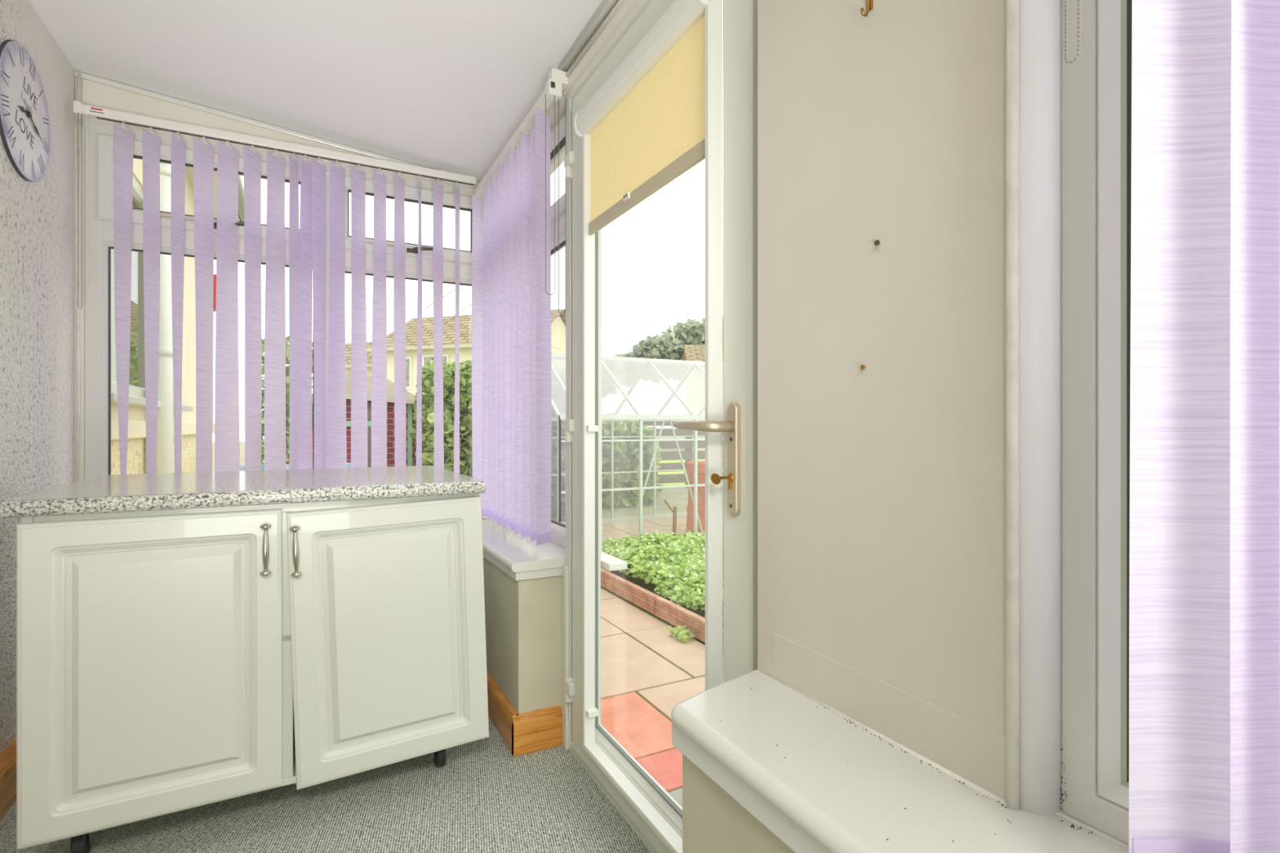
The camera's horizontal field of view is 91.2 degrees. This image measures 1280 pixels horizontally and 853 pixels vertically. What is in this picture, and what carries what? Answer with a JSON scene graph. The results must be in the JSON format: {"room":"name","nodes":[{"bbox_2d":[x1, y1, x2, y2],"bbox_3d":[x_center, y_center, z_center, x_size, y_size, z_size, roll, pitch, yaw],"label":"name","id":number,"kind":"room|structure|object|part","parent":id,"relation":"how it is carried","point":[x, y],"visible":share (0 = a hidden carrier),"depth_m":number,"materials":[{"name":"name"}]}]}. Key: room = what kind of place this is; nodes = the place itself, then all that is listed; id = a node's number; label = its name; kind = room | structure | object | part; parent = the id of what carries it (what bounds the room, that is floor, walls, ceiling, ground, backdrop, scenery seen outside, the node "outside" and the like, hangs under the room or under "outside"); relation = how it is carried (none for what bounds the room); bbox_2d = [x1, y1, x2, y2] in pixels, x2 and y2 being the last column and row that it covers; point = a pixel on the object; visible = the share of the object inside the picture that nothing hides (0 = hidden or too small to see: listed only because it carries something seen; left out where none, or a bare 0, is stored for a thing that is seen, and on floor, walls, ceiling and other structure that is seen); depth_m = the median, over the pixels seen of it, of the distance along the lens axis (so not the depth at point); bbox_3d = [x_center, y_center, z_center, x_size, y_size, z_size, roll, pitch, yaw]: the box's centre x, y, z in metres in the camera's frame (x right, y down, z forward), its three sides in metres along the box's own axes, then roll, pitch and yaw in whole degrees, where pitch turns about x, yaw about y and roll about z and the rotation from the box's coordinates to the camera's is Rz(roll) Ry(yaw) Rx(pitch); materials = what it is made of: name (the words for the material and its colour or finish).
{"room":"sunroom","nodes":[
{"label":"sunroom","id":0,"kind":"room"},
{"bbox_2d":[0,0,75,753],"bbox_3d":[-1.172,-0.100,0.411,0.120,2.520,4.420,0,0,-28],"label":"wall","id":1,"kind":"structure","parent":0,"point":[37,218],"depth_m":2.01,"materials":[{"name":"grey paint"}]},
{"bbox_2d":[0,737,16,820],"bbox_3d":[-1.078,0.999,0.415,0.050,0.120,4.140,0,0,-28],"label":"baseboard","id":2,"kind":"structure","parent":1,"relation":"attached to","point":[8,756],"depth_m":1.74,"materials":[{"name":"brown wood"}]},
{"bbox_2d":[0,39,50,182],"bbox_3d":[-1.896,-0.966,1.935,0.022,0.398,0.398,0,0,-28],"label":"wall clock","id":3,"kind":"object","parent":1,"relation":"attached to","point":[24,123],"visible":1,"depth_m":1.91,"materials":[{"name":"grey"}]},
{"bbox_2d":[74,76,476,482],"bbox_3d":[-1.405,-0.090,2.730,1.660,2.500,0.260,0,0,-28],"label":"wall","id":4,"kind":"structure","parent":0,"point":[95,94],"depth_m":2.45,"materials":[{"name":"beige paint"}]},
{"bbox_2d":[75,71,82,482],"bbox_3d":[-2.124,-0.450,2.372,0.015,1.780,0.018,0,0,40],"label":"sealant","id":5,"kind":"structure","parent":4,"relation":"attached to","point":[79,78],"depth_m":2.37,"materials":[{"name":"white plastic"}]},
{"bbox_2d":[74,71,479,186],"bbox_3d":[-1.436,-1.261,2.740,1.586,0.168,0.014,0,0,-28],"label":"trim","id":6,"kind":"structure","parent":4,"relation":"attached to","point":[91,77],"depth_m":2.60,"materials":[{"name":"white plastic"}]},
{"bbox_2d":[84,120,483,479],"bbox_3d":[-1.407,-0.348,2.684,1.585,1.633,0.260,0,0,-28],"label":"window","id":7,"kind":"structure","parent":4,"relation":"in","point":[98,290],"depth_m":2.43,"materials":[{"name":"white plastic"}]},
{"bbox_3d":[-1.744,-0.957,2.586,0.766,0.327,0.058,0,0,-28],"label":"sash","id":8,"kind":"part","parent":7,"relation":"part of","materials":[{"name":"white plastic"}]},
{"bbox_3d":[-1.688,-0.821,2.557,0.131,0.028,0.057,0,0,-28],"label":"handle","id":9,"kind":"part","parent":7,"relation":"part of","materials":[{"name":"grey metal"}]},
{"bbox_2d":[73,100,476,474],"bbox_3d":[-1.440,-0.410,2.664,1.462,1.610,0.144,0,0,-28],"label":"vertical blind","id":10,"kind":"object","parent":7,"relation":"attached to","point":[309,242],"visible":0.88,"depth_m":2.60,"materials":[{"name":"purple fabric"}]},
{"bbox_3d":[-2.046,-0.789,2.290,0.002,0.712,0.015,0,0,11],"label":"control cord","id":11,"kind":"part","parent":10,"relation":"part of","materials":[{"name":"white plastic"}]},
{"bbox_3d":[-2.042,-0.830,2.295,0.049,0.629,0.003,0,0,-9],"label":"control chain","id":12,"kind":"part","parent":10,"relation":"part of","materials":[{"name":"beige plastic"}]},
{"bbox_3d":[-1.068,-0.957,2.942,0.669,0.327,0.058,0,0,-28],"label":"sash","id":13,"kind":"part","parent":7,"relation":"part of","materials":[{"name":"white plastic"}]},
{"bbox_3d":[-1.013,-0.821,2.913,0.131,0.028,0.057,0,0,-28],"label":"handle","id":14,"kind":"part","parent":7,"relation":"part of","materials":[{"name":"grey metal"}]},
{"bbox_2d":[28,0,603,182],"bbox_3d":[-0.426,-1.311,0.861,1.950,0.263,4.620,0,0,-28],"label":"ceiling","id":15,"kind":"structure","parent":0,"point":[446,85],"depth_m":2.17,"materials":[{"name":"paint"}]},
{"bbox_2d":[0,716,651,852],"bbox_3d":[-0.403,1.090,0.828,1.660,0.060,4.440,0,0,-28],"label":"floor","id":16,"kind":"structure","parent":0,"point":[484,798],"depth_m":1.70,"materials":[{"name":"grey carpet"}]},
{"bbox_2d":[16,493,488,852],"bbox_3d":[-1.085,0.629,1.941,1.043,0.862,0.794,0,0,-29],"label":"base cabinet","id":17,"kind":"object","parent":16,"relation":"on","point":[170,661],"visible":0.96,"depth_m":1.56,"materials":[{"name":"white wood"}]},
{"bbox_3d":[-1.147,0.571,1.499,0.505,0.714,0.020,0,0,-29],"label":"door","id":18,"kind":"part","parent":17,"relation":"part of","materials":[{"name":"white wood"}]},
{"bbox_2d":[0,465,485,518],"bbox_3d":[-1.112,0.179,1.955,1.039,0.038,0.844,0,0,-29],"label":"countertop","id":19,"kind":"structure","parent":17,"relation":"on","point":[113,493],"depth_m":1.67,"materials":[{"name":"grey stone"}]},
{"bbox_3d":[-0.946,0.312,1.583,0.025,0.133,0.026,0,0,-29],"label":"handle","id":20,"kind":"part","parent":17,"relation":"part of","materials":[{"name":"silver metal"}]},
{"bbox_3d":[-0.886,0.322,1.612,0.025,0.133,0.026,-2,1,-29],"label":"handle","id":21,"kind":"part","parent":17,"relation":"part of","materials":[{"name":"silver metal"}]},
{"bbox_3d":[-0.685,0.577,1.750,0.505,0.722,0.020,-2,1,-29],"label":"door","id":22,"kind":"part","parent":17,"relation":"part of","materials":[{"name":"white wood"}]},
{"bbox_2d":[481,516,562,742],"bbox_3d":[-0.559,0.810,2.636,0.270,0.700,1.215,0,0,-28],"label":"wall","id":23,"kind":"structure","parent":0,"point":[523,619],"depth_m":2.09,"materials":[{"name":"beige paint"}]},
{"bbox_2d":[486,671,561,757],"bbox_3d":[-0.559,0.997,2.476,0.164,0.125,0.977,0,0,-28],"label":"baseboard","id":24,"kind":"structure","parent":23,"relation":"attached to","point":[528,732],"depth_m":2.06,"materials":[{"name":"brown wood"}]},
{"bbox_2d":[481,112,626,581],"bbox_3d":[-0.502,-0.326,2.590,0.383,1.648,1.250,0,0,-28],"label":"window","id":25,"kind":"structure","parent":23,"relation":"in","point":[519,559],"depth_m":2.23,"materials":[{"name":"white plastic"}]},
{"bbox_2d":[471,67,568,546],"bbox_3d":[-0.487,-0.379,2.500,0.160,1.553,1.052,0,0,-28],"label":"vertical blind","id":26,"kind":"object","parent":25,"relation":"attached to","point":[512,392],"visible":0.96,"depth_m":2.37,"materials":[{"name":"purple fabric"}]},
{"bbox_3d":[-0.529,0.390,2.428,0.010,0.014,0.735,0,0,-28],"label":"chain","id":27,"kind":"part","parent":26,"relation":"part of","materials":[{"name":"white plastic"}]},
{"bbox_3d":[-0.289,-0.747,2.020,0.031,0.645,0.002,0,0,-14],"label":"control cord","id":28,"kind":"part","parent":26,"relation":"part of","materials":[{"name":"brown plastic"}]},
{"bbox_3d":[-0.254,-0.718,2.044,0.028,0.704,0.003,0,0,16],"label":"control chain","id":29,"kind":"part","parent":26,"relation":"part of","materials":[{"name":"brown"}]},
{"bbox_3d":[-0.526,0.453,2.501,0.258,0.030,0.985,0,0,-28],"label":"sill","id":30,"kind":"part","parent":25,"relation":"part of","materials":[{"name":"white plastic"}]},
{"bbox_3d":[-0.446,-0.942,2.617,0.058,0.327,1.059,0,0,-28],"label":"sash","id":31,"kind":"part","parent":25,"relation":"part of","materials":[{"name":"white plastic"}]},
{"bbox_3d":[-0.425,-0.355,2.628,0.070,1.590,1.135,0,0,-28],"label":"frame","id":32,"kind":"part","parent":25,"relation":"part of","materials":[{"name":"white plastic"}]},
{"bbox_3d":[-0.364,0.472,2.663,0.070,0.025,1.250,0,0,-28],"label":"sill","id":33,"kind":"part","parent":25,"relation":"part of","materials":[{"name":"white plastic"}]},
{"bbox_2d":[573,0,722,852],"bbox_3d":[-0.013,0.004,1.553,0.064,1.876,0.668,0,0,-28],"label":"glass door","id":34,"kind":"structure","parent":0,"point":[658,115],"depth_m":1.46,"materials":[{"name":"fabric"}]},
{"bbox_2d":[682,754,795,852],"bbox_3d":[0.694,0.818,0.175,0.330,0.685,2.062,0,0,-28],"label":"wall","id":35,"kind":"structure","parent":0,"point":[713,821],"depth_m":0.93,"materials":[{"name":"beige paint"}]},
{"bbox_2d":[671,0,1132,852],"bbox_3d":[0.650,-0.294,0.188,0.325,1.612,2.106,0,0,-28],"label":"window","id":36,"kind":"structure","parent":35,"relation":"in","point":[813,799],"depth_m":0.69,"materials":[{"name":"white plastic"}]},
{"bbox_3d":[0.626,0.455,0.175,0.270,0.034,2.106,0,0,-28],"label":"sill","id":37,"kind":"part","parent":36,"relation":"part of","materials":[{"name":"white plastic"}]},
{"bbox_2d":[720,688,1093,842],"bbox_3d":[0.291,0.402,0.837,0.215,0.074,0.471,0,0,-28],"label":"dirt specks","id":38,"kind":"object","parent":36,"relation":"on","point":[1073,825],"visible":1,"depth_m":0.71,"materials":[{"name":"brown"}]},
{"bbox_3d":[0.872,-0.331,0.040,0.070,1.538,1.558,0,0,-28],"label":"frame","id":39,"kind":"part","parent":36,"relation":"part of","materials":[{"name":"white plastic"}]},
{"bbox_2d":[1064,0,1279,852],"bbox_3d":[0.745,-0.368,-0.018,0.102,1.493,1.474,0,0,-28],"label":"vertical blind","id":40,"kind":"object","parent":36,"relation":"attached to","point":[1204,573],"visible":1,"depth_m":0.52,"materials":[{"name":"purple fabric"}]},
{"bbox_3d":[0.449,-0.729,0.650,0.003,0.703,0.015,0,0,-28],"label":"bead chain","id":41,"kind":"part","parent":40,"relation":"part of","materials":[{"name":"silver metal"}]},
{"bbox_2d":[515,0,1005,800],"bbox_3d":[0.234,-0.393,1.254,0.156,1.735,4.400,0,0,-28],"label":"wall","id":42,"kind":"structure","parent":0,"point":[882,492],"depth_m":0.88,"materials":[{"name":"paint"}]},
{"bbox_2d":[558,0,625,77],"bbox_3d":[-0.012,-1.171,1.611,0.031,0.069,1.058,0,0,-28],"label":"trim","id":43,"kind":"structure","parent":42,"relation":"attached to","point":[606,6],"depth_m":1.85,"materials":[{"name":"beige plastic"}]},
{"bbox_2d":[562,0,757,852],"bbox_3d":[0.007,-0.013,1.623,0.194,2.185,1.059,0,0,-28],"label":"door","id":44,"kind":"structure","parent":42,"relation":"in","point":[739,426],"depth_m":1.44,"materials":[{"name":"beige plastic"}]},
{"bbox_3d":[-0.241,0.010,2.065,0.016,2.100,0.047,0,0,-28],"label":"frame trim","id":45,"kind":"part","parent":44,"relation":"part of","materials":[{"name":"beige plastic"}]},
{"bbox_3d":[0.027,-0.013,1.629,0.063,2.185,1.052,0,0,-28],"label":"frame","id":46,"kind":"part","parent":44,"relation":"part of","materials":[{"name":"beige plastic"}]},
{"bbox_3d":[0.122,0.000,1.267,0.064,0.022,0.149,0,0,-28],"label":"lever","id":47,"kind":"part","parent":44,"relation":"part of","materials":[{"name":"gold metal"}]},
{"bbox_3d":[0.183,0.065,1.227,0.012,0.223,0.033,0,0,-28],"label":"handle plate","id":48,"kind":"part","parent":44,"relation":"part of","materials":[{"name":"gold metal"}]},
{"bbox_2d":[860,364,868,376],"bbox_3d":[0.326,-0.082,0.912,0.012,0.016,0.012,0,0,0],"label":"screw","id":49,"kind":"object","parent":42,"relation":"attached to","point":[864,371],"visible":1,"depth_m":0.91,"materials":[{"name":"gold metal"}]},
{"bbox_2d":[860,0,873,17],"bbox_3d":[0.325,-0.618,0.900,0.019,0.055,0.012,0,0,-28],"label":"hook","id":50,"kind":"object","parent":42,"relation":"attached to","point":[869,3],"visible":1,"depth_m":0.90,"materials":[{"name":"gold metal"}]},
{"bbox_3d":[0.331,-0.623,0.904,0.002,0.045,0.012,0,0,-28],"label":"hook plate","id":51,"kind":"part","parent":50,"relation":"part of","materials":[{"name":"gold metal"}]},
{"bbox_2d":[874,240,883,252],"bbox_3d":[0.338,-0.256,0.888,0.012,0.017,0.013,0,0,-28],"label":"screw","id":52,"kind":"object","parent":42,"relation":"attached to","point":[879,246],"visible":1,"depth_m":0.89,"materials":[{"name":"grey metal"}]},
{"bbox_2d":[756,0,1128,850],"bbox_3d":[0.367,-0.340,0.872,0.046,1.600,0.600,0,0,-28],"label":"sealant","id":53,"kind":"structure","parent":42,"relation":"attached to","point":[1012,6],"depth_m":0.72,"materials":[{"name":"white plastic"}]},
{"bbox_2d":[1019,0,1061,815],"bbox_3d":[0.455,-0.331,0.718,0.034,1.539,0.034,0,0,-28],"label":"trim","id":54,"kind":"structure","parent":42,"relation":"attached to","point":[1040,20],"depth_m":0.71,"materials":[{"name":"white plastic"}]},
{"label":"outside","id":55,"kind":"structure","parent":0,"visible":0},
{"bbox_2d":[212,437,723,655],"bbox_3d":[-1.792,1.285,31.274,54.000,0.090,63.000,0,0,-28],"label":"ground","id":56,"kind":"structure","parent":55,"point":[677,497],"depth_m":10.13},
{"bbox_2d":[111,158,244,475],"bbox_3d":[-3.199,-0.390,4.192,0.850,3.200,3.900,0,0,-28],"label":"neighbouring house","id":57,"kind":"structure","parent":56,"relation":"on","point":[136,434],"depth_m":3.48,"materials":[{"name":"beige paint"}]},
{"bbox_2d":[261,336,312,465],"bbox_3d":[-4.574,0.010,8.200,1.010,2.484,1.107,0,0,-28],"label":"conifer","id":58,"kind":"object","parent":56,"relation":"on","point":[287,376],"visible":0.06,"depth_m":7.90,"materials":[{"name":"green plant"}]},
{"bbox_2d":[345,342,372,375],"bbox_3d":[-10.457,-1.090,24.925,3.000,4.600,3.700,0,0,17],"label":"house","id":59,"kind":"structure","parent":56,"relation":"on","point":[348,346],"depth_m":23.70,"materials":[{"name":"brown tile"}]},
{"bbox_2d":[345,372,416,466],"bbox_3d":[-3.772,0.215,9.062,1.140,1.990,1.850,0,0,-28],"label":"garden shed","id":60,"kind":"object","parent":56,"relation":"on","point":[411,448],"visible":0.18,"depth_m":8.42,"materials":[{"name":"red brick"}]},
{"bbox_3d":[-3.551,0.430,8.290,0.350,1.500,0.018,0,0,-28],"label":"door","id":61,"kind":"part","parent":60,"relation":"part of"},
{"bbox_3d":[-3.405,0.435,8.361,0.935,1.550,0.026,0,0,-28],"label":"corner trim","id":62,"kind":"part","parent":60,"relation":"part of","materials":[{"name":"red"}]},
{"bbox_2d":[366,309,565,404],"bbox_3d":[-5.734,-1.490,23.250,6.400,5.400,5.300,0,0,17],"label":"house","id":63,"kind":"structure","parent":56,"relation":"on","point":[557,320],"depth_m":21.82,"materials":[{"name":"beige paint"}]},
{"bbox_3d":[-8.073,-1.840,21.613,0.360,0.960,0.010,0,0,17],"label":"pane","id":64,"kind":"part","parent":63,"relation":"part of","materials":[{"name":"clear glass"}]},
{"bbox_3d":[-6.927,-1.840,21.259,0.910,1.060,0.010,0,0,17],"label":"pane","id":65,"kind":"part","parent":63,"relation":"part of","materials":[{"name":"clear glass"}]},
{"bbox_2d":[409,359,565,521],"bbox_3d":[-1.881,0.159,8.203,2.107,2.221,1.709,0,0,-28],"label":"bush","id":66,"kind":"object","parent":56,"relation":"on","point":[558,397],"visible":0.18,"depth_m":7.50,"materials":[{"name":"green plant"}]},
{"bbox_2d":[601,365,617,398],"bbox_3d":[-3.910,-1.468,39.724,5.923,5.375,2.836,0,0,-30],"label":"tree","id":67,"kind":"object","parent":56,"relation":"on","point":[606,390],"visible":0.1,"depth_m":39.86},
{"bbox_2d":[601,421,666,508],"bbox_3d":[-0.643,0.557,10.043,1.808,1.465,1.608,0,0,-28],"label":"bush","id":68,"kind":"object","parent":56,"relation":"on","point":[626,454],"visible":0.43,"depth_m":9.63,"materials":[{"name":"green plant"}]},
{"bbox_2d":[603,315,723,387],"bbox_3d":[3.523,-3.156,39.311,12.087,8.750,4.754,0,0,-29],"label":"tree","id":69,"kind":"object","parent":56,"relation":"on","point":[668,345],"visible":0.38,"depth_m":37.40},
{"bbox_2d":[606,413,723,488],"bbox_3d":[0.871,0.485,12.284,6.800,1.450,0.120,0,0,-28],"label":"fence","id":70,"kind":"object","parent":56,"relation":"on","point":[687,455],"visible":0.2,"depth_m":12.12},
{"bbox_3d":[0.955,0.485,12.340,0.100,1.450,0.100,0,0,-28],"label":"post","id":71,"kind":"part","parent":70,"relation":"part of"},
{"bbox_2d":[680,344,723,450],"bbox_3d":[5.493,-1.440,31.286,6.600,5.300,5.700,0,0,0],"label":"house","id":72,"kind":"structure","parent":56,"relation":"on","point":[695,398],"depth_m":29.60,"materials":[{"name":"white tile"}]},
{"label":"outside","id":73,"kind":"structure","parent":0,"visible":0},
{"bbox_2d":[657,458,723,485],"bbox_3d":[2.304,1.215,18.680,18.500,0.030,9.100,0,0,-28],"label":"bench","id":74,"kind":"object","parent":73,"point":[661,461],"depth_m":16.45,"materials":[{"name":"wood"}]},
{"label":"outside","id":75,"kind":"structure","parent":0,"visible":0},
{"bbox_2d":[600,560,723,654],"bbox_3d":[1.164,1.190,4.644,2.410,0.100,3.030,0,0,-28],"label":"soil","id":76,"kind":"object","parent":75,"point":[650,587],"depth_m":4.49,"materials":[{"name":"brown soil"}]},
{"bbox_2d":[601,527,723,622],"bbox_3d":[1.143,1.022,4.630,2.314,0.236,3.025,0,0,-28],"label":"plants","id":77,"kind":"object","parent":76,"relation":"on","point":[646,558],"visible":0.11,"depth_m":4.67,"materials":[{"name":"green plant"}]},
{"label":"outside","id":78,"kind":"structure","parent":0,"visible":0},
{"bbox_2d":[425,284,462,308],"bbox_3d":[-3.440,-5.340,18.534,0.022,5.620,10.510,0,0,13],"label":"overhead cable","id":79,"kind":"object","parent":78,"point":[460,285],"visible":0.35,"depth_m":14.23,"materials":[{"name":"grey plastic"}]},
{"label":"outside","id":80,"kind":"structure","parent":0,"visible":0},
{"bbox_2d":[443,245,565,322],"bbox_3d":[-3.352,-4.640,18.581,0.022,5.021,10.381,0,0,12],"label":"overhead cable","id":81,"kind":"object","parent":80,"point":[565,246],"visible":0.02,"depth_m":14.55,"materials":[{"name":"grey plastic"}]},
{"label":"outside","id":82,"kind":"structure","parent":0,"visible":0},
{"bbox_2d":[600,515,723,807],"bbox_3d":[0.526,1.224,4.149,5.188,0.032,7.638,0,0,-28],"label":"patio","id":83,"kind":"structure","parent":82,"point":[627,665],"depth_m":3.03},
{"bbox_2d":[240,462,351,471],"bbox_3d":[-2.626,0.745,4.969,1.010,0.930,0.660,0,0,-28],"label":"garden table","id":84,"kind":"object","parent":83,"relation":"on","point":[348,464],"visible":0.02,"depth_m":4.54,"materials":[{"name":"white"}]},
{"bbox_2d":[551,352,723,541],"bbox_3d":[0.281,0.225,7.112,3.276,1.970,1.960,0,0,-28],"label":"greenhouse","id":85,"kind":"object","parent":83,"relation":"on","point":[638,416],"visible":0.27,"depth_m":6.36,"materials":[{"name":"silver metal"}]},
{"bbox_3d":[-0.167,0.550,7.961,3.276,1.320,0.040,0,0,-28],"label":"frame","id":86,"kind":"part","parent":85,"relation":"part of","materials":[{"name":"silver metal"}]},
{"bbox_3d":[0.728,0.550,6.263,3.276,1.320,0.040,0,0,-28],"label":"frame","id":87,"kind":"part","parent":85,"relation":"part of","materials":[{"name":"silver metal"}]},
{"bbox_2d":[600,568,723,652],"bbox_3d":[0.094,1.149,4.046,0.040,0.118,3.030,0,0,-28],"label":"edging","id":88,"kind":"object","parent":83,"relation":"on","point":[670,612],"visible":0.44,"depth_m":4.00,"materials":[{"name":"wood"}]},
{"bbox_2d":[600,586,723,792],"bbox_3d":[0.526,1.228,4.149,5.200,0.022,7.650,0,0,-28],"label":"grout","id":89,"kind":"object","parent":83,"relation":"on","point":[602,587],"visible":0.04,"depth_m":3.74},
{"bbox_2d":[664,499,676,535],"bbox_3d":[0.287,0.948,5.917,0.138,0.525,0.044,0,0,-28],"label":"wooden stake","id":90,"kind":"object","parent":83,"relation":"on","point":[674,511],"visible":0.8,"depth_m":5.92,"materials":[{"name":"brown wood"}]},
{"bbox_2d":[666,625,694,641],"bbox_3d":[0.237,1.181,3.574,0.122,0.072,0.185,0,0,-28],"label":"weed","id":91,"kind":"object","parent":83,"relation":"on","point":[679,631],"visible":1,"depth_m":3.56,"materials":[{"name":"green plant"}]},
{"bbox_2d":[685,461,705,533],"bbox_3d":[0.738,0.810,7.285,0.420,0.800,0.420,0,0,-28],"label":"chimney pot","id":92,"kind":"object","parent":83,"relation":"on","point":[690,464],"visible":0.42,"depth_m":7.12,"materials":[{"name":"ceramic"}]}
]}

